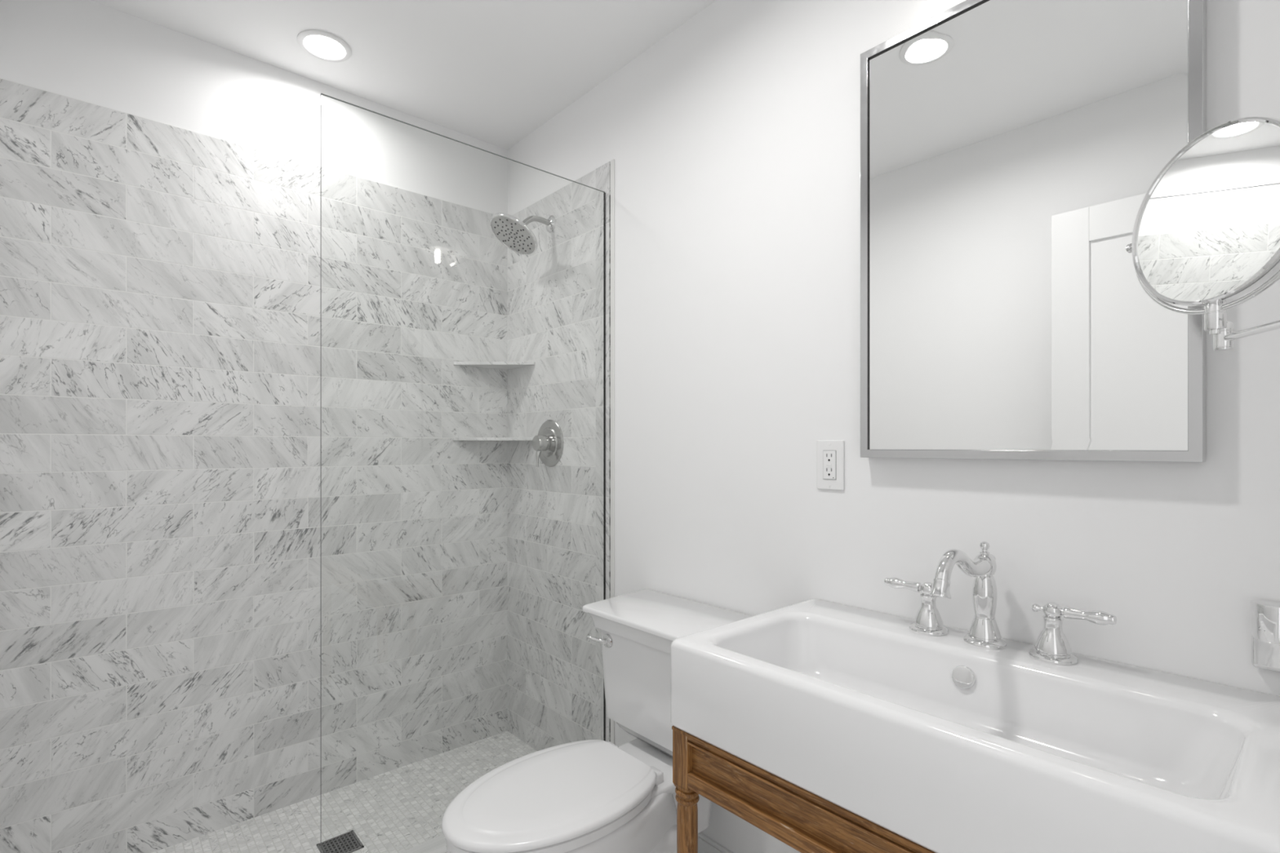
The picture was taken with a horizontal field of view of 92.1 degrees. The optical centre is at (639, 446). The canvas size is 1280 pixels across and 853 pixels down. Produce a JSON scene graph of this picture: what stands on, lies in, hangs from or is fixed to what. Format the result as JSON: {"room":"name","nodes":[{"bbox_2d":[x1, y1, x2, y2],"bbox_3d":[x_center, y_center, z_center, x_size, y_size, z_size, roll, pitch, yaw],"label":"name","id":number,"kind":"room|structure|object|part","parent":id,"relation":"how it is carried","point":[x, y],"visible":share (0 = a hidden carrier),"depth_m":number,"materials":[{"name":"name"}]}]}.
{"room":"bathroom","nodes":[
{"label":"bathroom","id":0,"kind":"room"},
{"bbox_2d":[0,0,507,214],"bbox_3d":[-1.158,-0.028,2.150,1.740,2.649,0.116,0,0,-42],"label":"wall","id":1,"kind":"structure","parent":0,"point":[86,51],"depth_m":1.95,"materials":[{"name":"white paint"}]},
{"bbox_2d":[0,78,507,852],"bbox_3d":[-1.119,0.117,2.106,1.500,2.159,0.004,0,0,-42],"label":"marble wall tiles","id":2,"kind":"structure","parent":1,"relation":"attached to","point":[160,283],"depth_m":1.94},
{"bbox_2d":[151,730,536,852],"bbox_3d":[-0.886,1.247,1.843,1.500,0.100,0.704,0,0,-42],"label":"floor","id":3,"kind":"structure","parent":0,"point":[399,810],"depth_m":2.02,"materials":[{"name":"tile"}]},
{"bbox_2d":[316,830,364,852],"bbox_3d":[-0.898,1.195,1.847,0.104,0.004,0.104,0,0,-42],"label":"floor drain","id":4,"kind":"object","parent":3,"relation":"on","point":[348,842],"visible":1,"depth_m":1.85,"materials":[{"name":"silver metal"}]},
{"bbox_2d":[400,834,447,852],"bbox_3d":[-0.676,1.155,1.603,1.496,0.083,0.110,0,0,-42],"label":"shower curb","id":5,"kind":"object","parent":3,"relation":"on","point":[436,845],"depth_m":1.71,"materials":[{"name":"stone"}]},
{"bbox_2d":[320,93,605,852],"bbox_3d":[-0.451,0.124,1.808,0.887,1.978,0.007,0,0,-42],"label":"glass panel","id":6,"kind":"object","parent":5,"relation":"on","point":[604,193],"visible":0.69,"depth_m":2.10,"materials":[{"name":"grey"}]},
{"bbox_2d":[90,0,715,149],"bbox_3d":[-0.305,-1.302,1.187,1.740,0.100,2.690,0,0,-42],"label":"ceiling","id":7,"kind":"structure","parent":0,"point":[494,72],"depth_m":1.91,"materials":[{"name":"white paint"}]},
{"bbox_2d":[297,30,351,62],"bbox_3d":[-0.986,-1.249,1.930,0.153,0.006,0.153,0,0,-42],"label":"recessed light","id":8,"kind":"object","parent":7,"relation":"in","point":[321,45],"visible":1,"depth_m":1.93,"materials":[{"name":"white paint"}]},
{"bbox_2d":[507,0,1279,852],"bbox_3d":[0.340,-0.028,1.680,0.120,2.649,2.574,0,0,-42],"label":"wall","id":9,"kind":"structure","parent":0,"point":[733,140],"depth_m":1.50,"materials":[{"name":"white paint"}]},
{"bbox_2d":[453,437,533,440],"bbox_3d":[-0.574,-0.029,2.434,0.242,0.012,0.226,0,0,-42],"label":"corner shelf","id":10,"kind":"object","parent":9,"relation":"attached to","point":[454,438],"visible":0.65,"depth_m":2.43,"materials":[{"name":"stone"}]},
{"bbox_2d":[453,361,534,369],"bbox_3d":[-0.576,-0.328,2.437,0.240,0.012,0.218,0,0,-42],"label":"corner shelf","id":11,"kind":"object","parent":9,"relation":"attached to","point":[495,365],"visible":1,"depth_m":2.44,"materials":[{"name":"stone"}]},
{"bbox_2d":[507,168,595,751],"bbox_3d":[-0.355,0.117,2.371,0.004,2.159,0.611,0,0,-42],"label":"marble wall tiles","id":12,"kind":"structure","parent":9,"relation":"attached to","point":[552,289],"depth_m":2.34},
{"bbox_2d":[489,213,555,254],"bbox_3d":[-0.429,-0.796,2.270,0.242,0.163,0.191,0,0,-42],"label":"shower","id":13,"kind":"object","parent":12,"relation":"attached to","point":[513,233],"visible":1,"depth_m":2.25,"materials":[{"name":"silver metal"}]},
{"bbox_3d":[-0.393,-0.829,2.302,0.139,0.066,0.021,0,0,-42],"label":"arm","id":14,"kind":"part","parent":13,"relation":"part of","materials":[{"name":"silver metal"}]},
{"bbox_2d":[532,419,563,466],"bbox_3d":[-0.366,-0.012,2.333,0.064,0.180,0.179,0,0,-42],"label":"shower valve","id":15,"kind":"object","parent":12,"relation":"attached to","point":[548,444],"visible":1,"depth_m":2.32,"materials":[{"name":"silver metal"}]},
{"bbox_3d":[-0.380,0.043,2.321,0.024,0.071,0.020,0,0,-42],"label":"lever","id":16,"kind":"part","parent":15,"relation":"part of","materials":[{"name":"silver metal"}]},
{"bbox_3d":[-0.369,-0.012,2.331,0.056,0.059,0.059,0,0,-42],"label":"handle","id":17,"kind":"part","parent":15,"relation":"part of","materials":[{"name":"silver metal"}]},
{"bbox_2d":[595,161,610,742],"bbox_3d":[-0.127,0.117,2.114,0.004,2.159,0.077,0,0,-42],"label":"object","id":18,"kind":"object","parent":9,"relation":"attached to","point":[602,173],"visible":0.64,"depth_m":2.12,"materials":[{"name":"tile"}]},
{"bbox_2d":[608,195,610,741],"bbox_3d":[-0.100,0.174,2.083,0.005,2.045,0.004,0,0,-42],"label":"trim","id":19,"kind":"structure","parent":9,"relation":"attached to","point":[609,195],"depth_m":2.08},
{"bbox_2d":[610,159,614,743],"bbox_3d":[-0.092,0.117,2.075,0.004,2.160,0.020,0,0,-42],"label":"trim","id":20,"kind":"structure","parent":9,"relation":"attached to","point":[612,162],"depth_m":2.07,"materials":[{"name":"silver metal"}]},
{"bbox_2d":[697,831,733,852],"bbox_3d":[0.490,1.153,1.409,0.014,0.088,1.728,0,0,-42],"label":"baseboard","id":21,"kind":"structure","parent":9,"relation":"attached to","point":[705,844],"depth_m":1.74,"materials":[{"name":"white paint"}]},
{"bbox_2d":[817,440,844,490],"bbox_3d":[0.450,0.044,1.460,0.008,0.117,0.072,0,0,-42],"label":"wall outlet","id":22,"kind":"object","parent":9,"relation":"attached to","point":[830,453],"visible":1,"depth_m":1.46,"materials":[{"name":"white plastic"}]},
{"bbox_2d":[823,450,835,479],"bbox_3d":[0.448,0.044,1.459,0.003,0.067,0.032,0,0,-42],"label":"receptacle","id":23,"kind":"object","parent":22,"relation":"attached to","point":[829,456],"depth_m":1.46,"materials":[{"name":"white plastic"}]},
{"bbox_2d":[860,0,1205,462],"bbox_3d":[0.688,-0.422,1.167,0.035,0.894,0.564,0,0,-42],"label":"wall mirror","id":24,"kind":"object","parent":9,"relation":"attached to","point":[1011,151],"visible":0.91,"depth_m":1.13,"materials":[{"name":"silver metal"}]},
{"bbox_2d":[1250,599,1279,672],"bbox_3d":[0.937,0.279,0.873,0.056,0.103,0.104,0,0,-42],"label":"robe hook","id":25,"kind":"object","parent":9,"relation":"attached to","point":[1264,613],"visible":1,"depth_m":0.90,"materials":[{"name":"silver metal"}]},
{"bbox_3d":[0.920,0.254,0.891,0.055,0.054,0.055,0,0,-42],"label":"post","id":26,"kind":"part","parent":25,"relation":"part of","materials":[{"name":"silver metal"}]},
{"bbox_3d":[0.950,0.303,0.885,0.020,0.054,0.104,0,0,-42],"label":"plate","id":27,"kind":"part","parent":25,"relation":"part of","materials":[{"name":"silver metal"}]},
{"bbox_3d":[-0.033,1.247,0.880,1.500,0.100,1.870,0,0,-42],"label":"floor","id":28,"kind":"structure","parent":0,"visible":0},
{"bbox_2d":[441,589,751,852],"bbox_3d":[-0.101,0.822,1.497,0.771,0.750,0.510,0,0,-42],"label":"toilet","id":29,"kind":"object","parent":28,"relation":"on","point":[587,796],"visible":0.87,"depth_m":1.47,"materials":[{"name":"white ceramic"}]},
{"bbox_3d":[-0.216,0.808,1.395,0.449,0.024,0.339,0,0,-42],"label":"seat","id":30,"kind":"part","parent":29,"relation":"part of","materials":[{"name":"white plastic"}]},
{"bbox_3d":[-0.212,0.782,1.399,0.474,0.022,0.349,0,0,-42],"label":"lid","id":31,"kind":"part","parent":29,"relation":"part of","materials":[{"name":"white plastic"}]},
{"bbox_3d":[-0.154,1.010,1.450,0.609,0.375,0.336,0,0,-42],"label":"bowl","id":32,"kind":"part","parent":29,"relation":"part of","materials":[{"name":"white ceramic"}]},
{"bbox_3d":[-0.121,0.535,1.709,0.056,0.018,0.015,0,0,27],"label":"handle","id":33,"kind":"part","parent":29,"relation":"part of","materials":[{"name":"silver metal"}]},
{"bbox_3d":[-0.094,0.538,1.704,0.023,0.039,0.039,0,0,-42],"label":"flush lever","id":34,"kind":"part","parent":29,"relation":"part of","materials":[{"name":"silver metal"}]},
{"bbox_3d":[0.094,0.658,1.670,0.225,0.302,0.445,0,0,-42],"label":"tank","id":35,"kind":"part","parent":29,"relation":"part of","materials":[{"name":"white ceramic"}]},
{"bbox_3d":[0.084,0.477,1.661,0.276,0.060,0.510,0,0,-42],"label":"tank lid","id":36,"kind":"part","parent":29,"relation":"part of","materials":[{"name":"white ceramic"}]},
{"bbox_2d":[671,725,936,852],"bbox_3d":[0.502,0.866,1.027,0.467,0.663,0.818,0,0,-42],"label":"stand","id":37,"kind":"object","parent":28,"relation":"on","point":[801,819],"visible":0.48,"depth_m":1.02,"materials":[{"name":"brown wood"}]},
{"bbox_3d":[0.090,0.866,1.176,0.047,0.663,0.047,0,0,-42],"label":"leg","id":38,"kind":"part","parent":37,"relation":"part of","materials":[{"name":"brown wood"}]},
{"bbox_3d":[0.338,0.621,0.882,0.024,0.028,0.730,0,0,-42],"label":"rail","id":39,"kind":"part","parent":37,"relation":"part of","materials":[{"name":"brown wood"}]},
{"bbox_3d":[0.344,0.584,0.886,0.010,0.066,0.730,0,0,-42],"label":"panel","id":40,"kind":"part","parent":37,"relation":"part of","materials":[{"name":"brown wood"}]},
{"bbox_2d":[671,599,1279,852],"bbox_3d":[0.508,0.450,1.032,0.486,0.166,0.824,0,0,-42],"label":"sink","id":41,"kind":"object","parent":37,"relation":"on","point":[945,744],"visible":1,"depth_m":0.91,"materials":[{"name":"white ceramic"}]},
{"bbox_2d":[884,541,1116,665],"bbox_3d":[0.642,0.271,1.135,0.298,0.191,0.295,0,0,7],"label":"faucet","id":42,"kind":"object","parent":41,"relation":"on","point":[1052,646],"visible":1,"depth_m":1.12,"materials":[{"name":"silver metal"}]},
{"bbox_3d":[0.540,0.283,1.265,0.023,0.023,0.078,0,0,-42],"label":"lever","id":43,"kind":"part","parent":42,"relation":"part of","materials":[{"name":"silver metal"}]},
{"bbox_3d":[0.575,0.319,1.228,0.071,0.097,0.071,0,0,-42],"label":"handle","id":44,"kind":"part","parent":42,"relation":"part of","materials":[{"name":"silver metal"}]},
{"bbox_3d":[0.569,0.206,1.085,0.204,0.061,0.030,0,0,-42],"label":"spout","id":45,"kind":"part","parent":42,"relation":"part of","materials":[{"name":"silver metal"}]},
{"bbox_3d":[0.642,0.247,1.149,0.041,0.141,0.041,0,0,-42],"label":"spout","id":46,"kind":"part","parent":42,"relation":"part of","materials":[{"name":"silver metal"}]},
{"bbox_3d":[0.642,0.342,1.149,0.070,0.050,0.070,0,0,-42],"label":"spout","id":47,"kind":"part","parent":42,"relation":"part of","materials":[{"name":"silver metal"}]},
{"bbox_3d":[0.702,0.285,1.086,0.014,0.014,0.020,0,0,-42],"label":"knob","id":48,"kind":"part","parent":42,"relation":"part of","materials":[{"name":"silver metal"}]},
{"bbox_3d":[0.716,0.319,1.069,0.071,0.097,0.071,0,0,-42],"label":"handle","id":49,"kind":"part","parent":42,"relation":"part of","materials":[{"name":"silver metal"}]},
{"bbox_3d":[0.748,0.283,1.030,0.023,0.023,0.078,0,0,-42],"label":"lever","id":50,"kind":"part","parent":42,"relation":"part of","materials":[{"name":"silver metal"}]},
{"bbox_3d":[0.547,-0.027,0.225,1.500,2.649,0.120,0,0,-42],"label":"wall","id":51,"kind":"structure","parent":0,"visible":0},
{"bbox_2d":[1125,116,1279,351],"bbox_3d":[0.669,-0.238,0.641,0.176,0.256,0.339,0,0,-31],"label":"mirror","id":52,"kind":"object","parent":51,"relation":"attached to","point":[1206,229],"visible":1,"depth_m":0.70,"materials":[{"name":"silver metal"}]},
{"bbox_3d":[0.656,-0.265,0.819,0.012,0.012,0.020,0,0,-5],"label":"pivot knob","id":53,"kind":"part","parent":52,"relation":"part of","materials":[{"name":"silver metal"}]},
{"bbox_3d":[0.662,-0.148,0.710,0.019,0.038,0.019,0,0,-42],"label":"stem","id":54,"kind":"part","parent":52,"relation":"part of","materials":[{"name":"silver metal"}]},
{"bbox_3d":[0.651,-0.124,0.630,0.008,0.008,0.165,0,0,14],"label":"arm","id":55,"kind":"part","parent":52,"relation":"part of","materials":[{"name":"silver metal"}]}
]}

